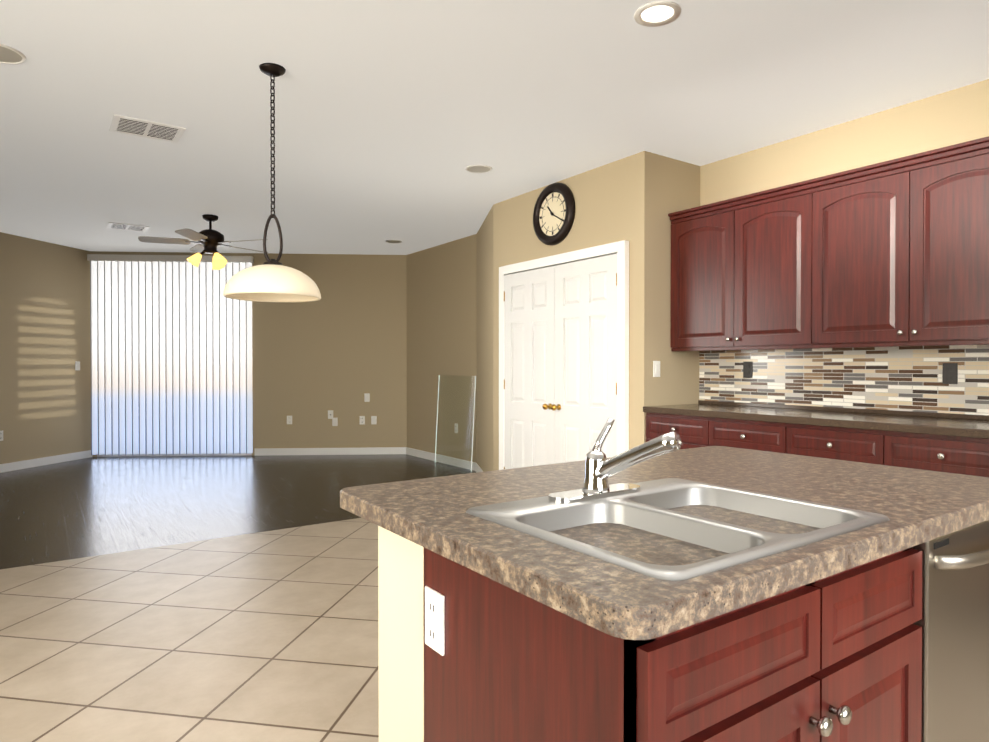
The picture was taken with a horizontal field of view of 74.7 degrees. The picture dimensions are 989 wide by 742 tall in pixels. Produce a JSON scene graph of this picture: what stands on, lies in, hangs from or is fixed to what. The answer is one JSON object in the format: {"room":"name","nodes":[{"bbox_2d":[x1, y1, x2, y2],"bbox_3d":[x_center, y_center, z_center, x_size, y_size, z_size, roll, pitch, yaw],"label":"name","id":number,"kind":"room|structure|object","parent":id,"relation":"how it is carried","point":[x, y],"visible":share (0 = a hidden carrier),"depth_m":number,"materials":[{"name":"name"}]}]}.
{"room":"kitchen","nodes":[
{"label":"kitchen","id":0,"kind":"room"},
{"bbox_2d":[0,518,378,741],"bbox_3d":[-0.048,1.240,1.089,7.700,0.060,7.900,0,1,-35],"label":"floor","id":1,"kind":"structure","parent":0,"point":[269,636],"depth_m":2.85,"materials":[{"name":"beige tile"}]},
{"bbox_2d":[646,412,706,449],"bbox_3d":[1.472,0.736,4.562,0.616,0.891,0.538,0,1,-35],"label":"base cabinet","id":2,"kind":"object","parent":1,"relation":"on","point":[692,430],"depth_m":4.34,"materials":[{"name":"brown wood"}]},
{"bbox_2d":[378,514,988,741],"bbox_3d":[0.555,0.766,1.528,1.413,0.880,0.867,0,1,-35],"label":"kitchen island","id":3,"kind":"object","parent":1,"relation":"on","point":[892,644],"depth_m":1.12,"materials":[{"name":"brown wood"}]},
{"bbox_2d":[425,586,444,655],"bbox_3d":[-0.118,0.485,1.262,0.009,0.115,0.070,0,1,-35],"label":"outlet","id":4,"kind":"object","parent":3,"relation":"attached to","point":[434,595],"depth_m":1.25,"materials":[{"name":"white plastic"}]},
{"bbox_2d":[340,446,988,649],"bbox_3d":[0.500,0.299,1.610,1.494,0.054,0.973,0,1,-35],"label":"island countertop","id":5,"kind":"structure","parent":3,"relation":"on","point":[622,605],"depth_m":1.24,"materials":[{"name":"brown stone"}]},
{"bbox_2d":[576,418,683,497],"bbox_3d":[0.293,0.190,1.400,0.072,0.166,0.262,0,1,-35],"label":"faucet","id":6,"kind":"object","parent":5,"relation":"on","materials":[{"name":"silver metal"}]},
{"bbox_2d":[456,478,899,581],"bbox_3d":[0.357,0.374,1.302,0.662,0.180,0.548,0,1,-35],"label":"sink","id":7,"kind":"object","parent":5,"relation":"in","point":[715,525],"depth_m":1.31,"materials":[{"name":"silver metal"}]},
{"bbox_2d":[913,520,988,741],"bbox_3d":[1.093,0.760,1.447,0.577,0.854,0.117,0,1,-35],"label":"dishwasher","id":8,"kind":"object","parent":3,"relation":"in","point":[953,624],"depth_m":1.35,"materials":[{"name":"silver metal"}]},
{"bbox_2d":[707,416,878,463],"bbox_3d":[1.929,0.742,3.909,0.616,0.891,1.056,0,1,-35],"label":"base cabinet","id":9,"kind":"object","parent":1,"relation":"on","point":[847,444],"depth_m":3.67,"materials":[{"name":"brown wood"}]},
{"bbox_2d":[643,404,988,439],"bbox_3d":[2.220,0.280,3.472,0.637,0.040,3.176,0,1,-35],"label":"countertop","id":10,"kind":"structure","parent":9,"relation":"on","point":[873,421],"depth_m":3.61,"materials":[{"name":"brown stone"}]},
{"bbox_2d":[879,432,988,476],"bbox_3d":[2.534,0.749,3.045,0.616,0.891,1.053,0,1,-35],"label":"base cabinet","id":11,"kind":"object","parent":1,"relation":"on","point":[964,455],"depth_m":3.11,"materials":[{"name":"brown wood"}]},
{"bbox_2d":[0,454,475,569],"bbox_3d":[-3.976,1.193,6.701,7.700,0.060,5.800,0,1,-35],"label":"floor","id":12,"kind":"structure","parent":0,"point":[81,508],"depth_m":5.99,"materials":[{"name":"brown wood"}]},
{"bbox_2d":[435,375,475,471],"bbox_3d":[-0.481,0.604,7.799,0.069,1.099,0.840,0,1,-35],"label":"glass panel","id":13,"kind":"object","parent":12,"relation":"on","point":[455,421],"visible":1,"depth_m":7.78,"materials":[{"name":"clear glass"}]},
{"bbox_2d":[0,79,988,471],"bbox_3d":[-1.662,-0.179,3.384,7.340,2.740,13.170,0,1,-35],"label":"wall","id":14,"kind":"structure","parent":0,"point":[394,335],"depth_m":7.76,"materials":[{"name":"beige paint"}]},
{"bbox_2d":[0,430,2,440],"bbox_3d":[-5.626,0.738,7.381,0.009,0.116,0.072,0,0,11],"label":"electrical outlet","id":15,"kind":"object","parent":14,"relation":"attached to","point":[1,435],"visible":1,"depth_m":7.39,"materials":[{"name":"white plastic"}]},
{"bbox_2d":[0,450,92,472],"bbox_3d":[-5.838,1.120,6.274,3.501,0.095,3.360,0,1,-35],"label":"baseboard","id":16,"kind":"structure","parent":14,"relation":"attached to","point":[13,466],"depth_m":7.93,"materials":[{"name":"white wood"}]},
{"bbox_2d":[75,361,79,369],"bbox_3d":[-5.415,-0.066,8.423,0.055,0.116,0.052,0,1,-35],"label":"light switch","id":17,"kind":"object","parent":14,"relation":"attached to","point":[77,365],"visible":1,"depth_m":8.42,"materials":[{"name":"white plastic"}]},
{"bbox_2d":[87,254,253,454],"bbox_3d":[-4.304,-0.215,8.651,2.115,2.645,0.085,0,0,-4],"label":"vertical blinds","id":18,"kind":"object","parent":14,"relation":"attached to","point":[171,351],"visible":0.94,"depth_m":8.64,"materials":[{"name":"white plastic"}]},
{"bbox_2d":[97,301,251,456],"bbox_3d":[-4.308,-0.064,8.770,2.025,2.420,0.090,0,0,-4],"label":"door frame","id":19,"kind":"structure","parent":14,"relation":"attached to","point":[192,454],"depth_m":8.74,"materials":[{"name":"white"}]},
{"bbox_2d":[287,416,291,423],"bbox_3d":[-2.789,0.666,8.820,0.072,0.116,0.009,0,0,-4],"label":"electrical outlet","id":20,"kind":"object","parent":14,"relation":"attached to","point":[289,419],"visible":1,"depth_m":8.82,"materials":[{"name":"white plastic"}]},
{"bbox_2d":[254,447,406,455],"bbox_3d":[-2.239,1.098,8.855,1.742,0.095,1.066,0,1,-35],"label":"baseboard","id":21,"kind":"structure","parent":14,"relation":"attached to","point":[369,450],"depth_m":8.85,"materials":[{"name":"white wood"}]},
{"bbox_2d":[328,410,332,418],"bbox_3d":[-2.239,0.596,8.860,0.063,0.116,0.041,0,1,-35],"label":"electrical outlet","id":22,"kind":"object","parent":14,"relation":"attached to","point":[330,414],"visible":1,"depth_m":8.86,"materials":[{"name":"white plastic"}]},
{"bbox_2d":[332,418,337,425],"bbox_3d":[-2.181,0.695,8.863,0.072,0.116,0.010,0,0,-4],"label":"electrical outlet","id":23,"kind":"object","parent":14,"relation":"attached to","point":[334,421],"visible":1,"depth_m":8.86,"materials":[{"name":"white plastic"}]},
{"bbox_2d":[359,416,364,423],"bbox_3d":[-1.814,0.675,8.888,0.072,0.116,0.009,0,0,-4],"label":"electrical outlet","id":24,"kind":"object","parent":14,"relation":"attached to","point":[362,419],"visible":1,"depth_m":8.89,"materials":[{"name":"white plastic"}]},
{"bbox_2d":[364,393,369,401],"bbox_3d":[-1.748,0.365,8.890,0.072,0.116,0.010,0,0,-4],"label":"electrical outlet","id":25,"kind":"object","parent":14,"relation":"attached to","point":[366,397],"visible":1,"depth_m":8.89,"materials":[{"name":"white plastic"}]},
{"bbox_2d":[371,416,376,423],"bbox_3d":[-1.656,0.675,8.899,0.072,0.116,0.010,0,0,-4],"label":"electrical outlet","id":26,"kind":"object","parent":14,"relation":"attached to","point":[373,419],"visible":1,"depth_m":8.90,"materials":[{"name":"white plastic"}]},
{"bbox_2d":[533,183,574,245],"bbox_3d":[0.479,-1.301,5.375,0.052,0.510,0.510,0,1,-35],"label":"wall clock","id":27,"kind":"object","parent":14,"relation":"attached to","point":[554,214],"visible":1,"depth_m":5.35,"materials":[{"name":"brown metal"}]},
{"bbox_2d":[499,240,628,469],"bbox_3d":[0.483,0.112,5.327,0.114,2.125,1.568,0,1,-35],"label":"double door","id":28,"kind":"structure","parent":14,"relation":"attached to","point":[563,357],"depth_m":5.25,"materials":[{"name":"white wood"}]},
{"bbox_2d":[653,361,659,376],"bbox_3d":[1.169,-0.015,4.669,0.072,0.116,0.010,0,1,-35],"label":"light switch","id":29,"kind":"object","parent":14,"relation":"attached to","point":[656,368],"visible":1,"depth_m":4.66,"materials":[{"name":"white plastic"}]},
{"bbox_2d":[671,188,806,351],"bbox_3d":[1.734,-0.630,4.412,0.347,0.934,1.066,0,1,-35],"label":"upper cabinet","id":30,"kind":"object","parent":14,"relation":"attached to","point":[739,271],"depth_m":4.26,"materials":[{"name":"brown wood"}]},
{"bbox_2d":[699,344,988,414],"bbox_3d":[2.477,0.031,3.650,0.008,0.405,3.176,0,1,-35],"label":"backsplash","id":31,"kind":"structure","parent":14,"relation":"attached to","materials":[{"name":"tile"}]},
{"bbox_2d":[807,144,988,347],"bbox_3d":[2.344,-0.623,3.540,0.347,0.934,1.062,0,1,-35],"label":"upper cabinet","id":32,"kind":"object","parent":14,"relation":"attached to","point":[843,315],"depth_m":3.47,"materials":[{"name":"brown wood"}]},
{"bbox_2d":[0,0,988,254],"bbox_3d":[-1.711,-1.600,3.442,7.700,0.100,13.700,0,1,-35],"label":"ceiling","id":33,"kind":"structure","parent":0,"point":[394,118],"depth_m":3.68,"materials":[{"name":"grey paint"}]},
{"bbox_2d":[0,43,25,63],"bbox_3d":[-2.417,-1.543,3.143,0.240,0.008,0.240,0,1,-35],"label":"ceiling speaker","id":34,"kind":"object","parent":33,"relation":"attached to","point":[9,55],"visible":1,"depth_m":3.18,"materials":[{"name":"white plastic"}]},
{"bbox_2d":[106,222,148,231],"bbox_3d":[-4.022,-1.576,7.110,0.380,0.008,0.340,0,1,-35],"label":"ceiling vent","id":35,"kind":"object","parent":33,"relation":"in","point":[122,226],"visible":1,"depth_m":7.11,"materials":[{"name":"white metal"}]},
{"bbox_2d":[109,114,185,142],"bbox_3d":[-2.229,-1.551,4.165,0.400,0.008,0.320,0,1,-35],"label":"ceiling vent","id":36,"kind":"object","parent":33,"relation":"in","point":[143,128],"visible":1,"depth_m":4.15,"materials":[{"name":"white metal"}]},
{"bbox_2d":[138,214,267,269],"bbox_3d":[-2.917,-1.310,6.622,1.255,0.530,1.210,0,1,-35],"label":"ceiling fan","id":37,"kind":"object","parent":33,"relation":"hanging from","point":[209,240],"visible":1,"depth_m":6.50,"materials":[{"name":"brown metal"}]},
{"bbox_2d":[223,63,320,301],"bbox_3d":[-1.137,-0.961,3.324,0.476,1.173,0.476,0,1,-35],"label":"pendant light","id":38,"kind":"object","parent":33,"relation":"hanging from","point":[273,280],"visible":1,"depth_m":3.25,"materials":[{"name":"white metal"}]},
{"bbox_2d":[386,240,401,242],"bbox_3d":[-1.233,-1.583,7.939,0.200,0.008,0.200,0,1,-35],"label":"ceiling speaker","id":39,"kind":"object","parent":33,"relation":"attached to","point":[393,241],"visible":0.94,"depth_m":7.92,"materials":[{"name":"white plastic"}]},
{"bbox_2d":[465,164,491,172],"bbox_3d":[-0.121,-1.558,5.007,0.210,0.008,0.210,0,1,-35],"label":"ceiling speaker","id":40,"kind":"object","parent":33,"relation":"attached to","point":[478,168],"visible":0.98,"depth_m":4.99,"materials":[{"name":"white plastic"}]},
{"bbox_2d":[634,1,680,26],"bbox_3d":[0.703,-1.541,2.800,0.200,0.006,0.200,0,1,-35],"label":"recessed light","id":41,"kind":"object","parent":33,"relation":"in","point":[655,13],"visible":1,"depth_m":2.80,"materials":[{"name":"white plastic"}]}
]}

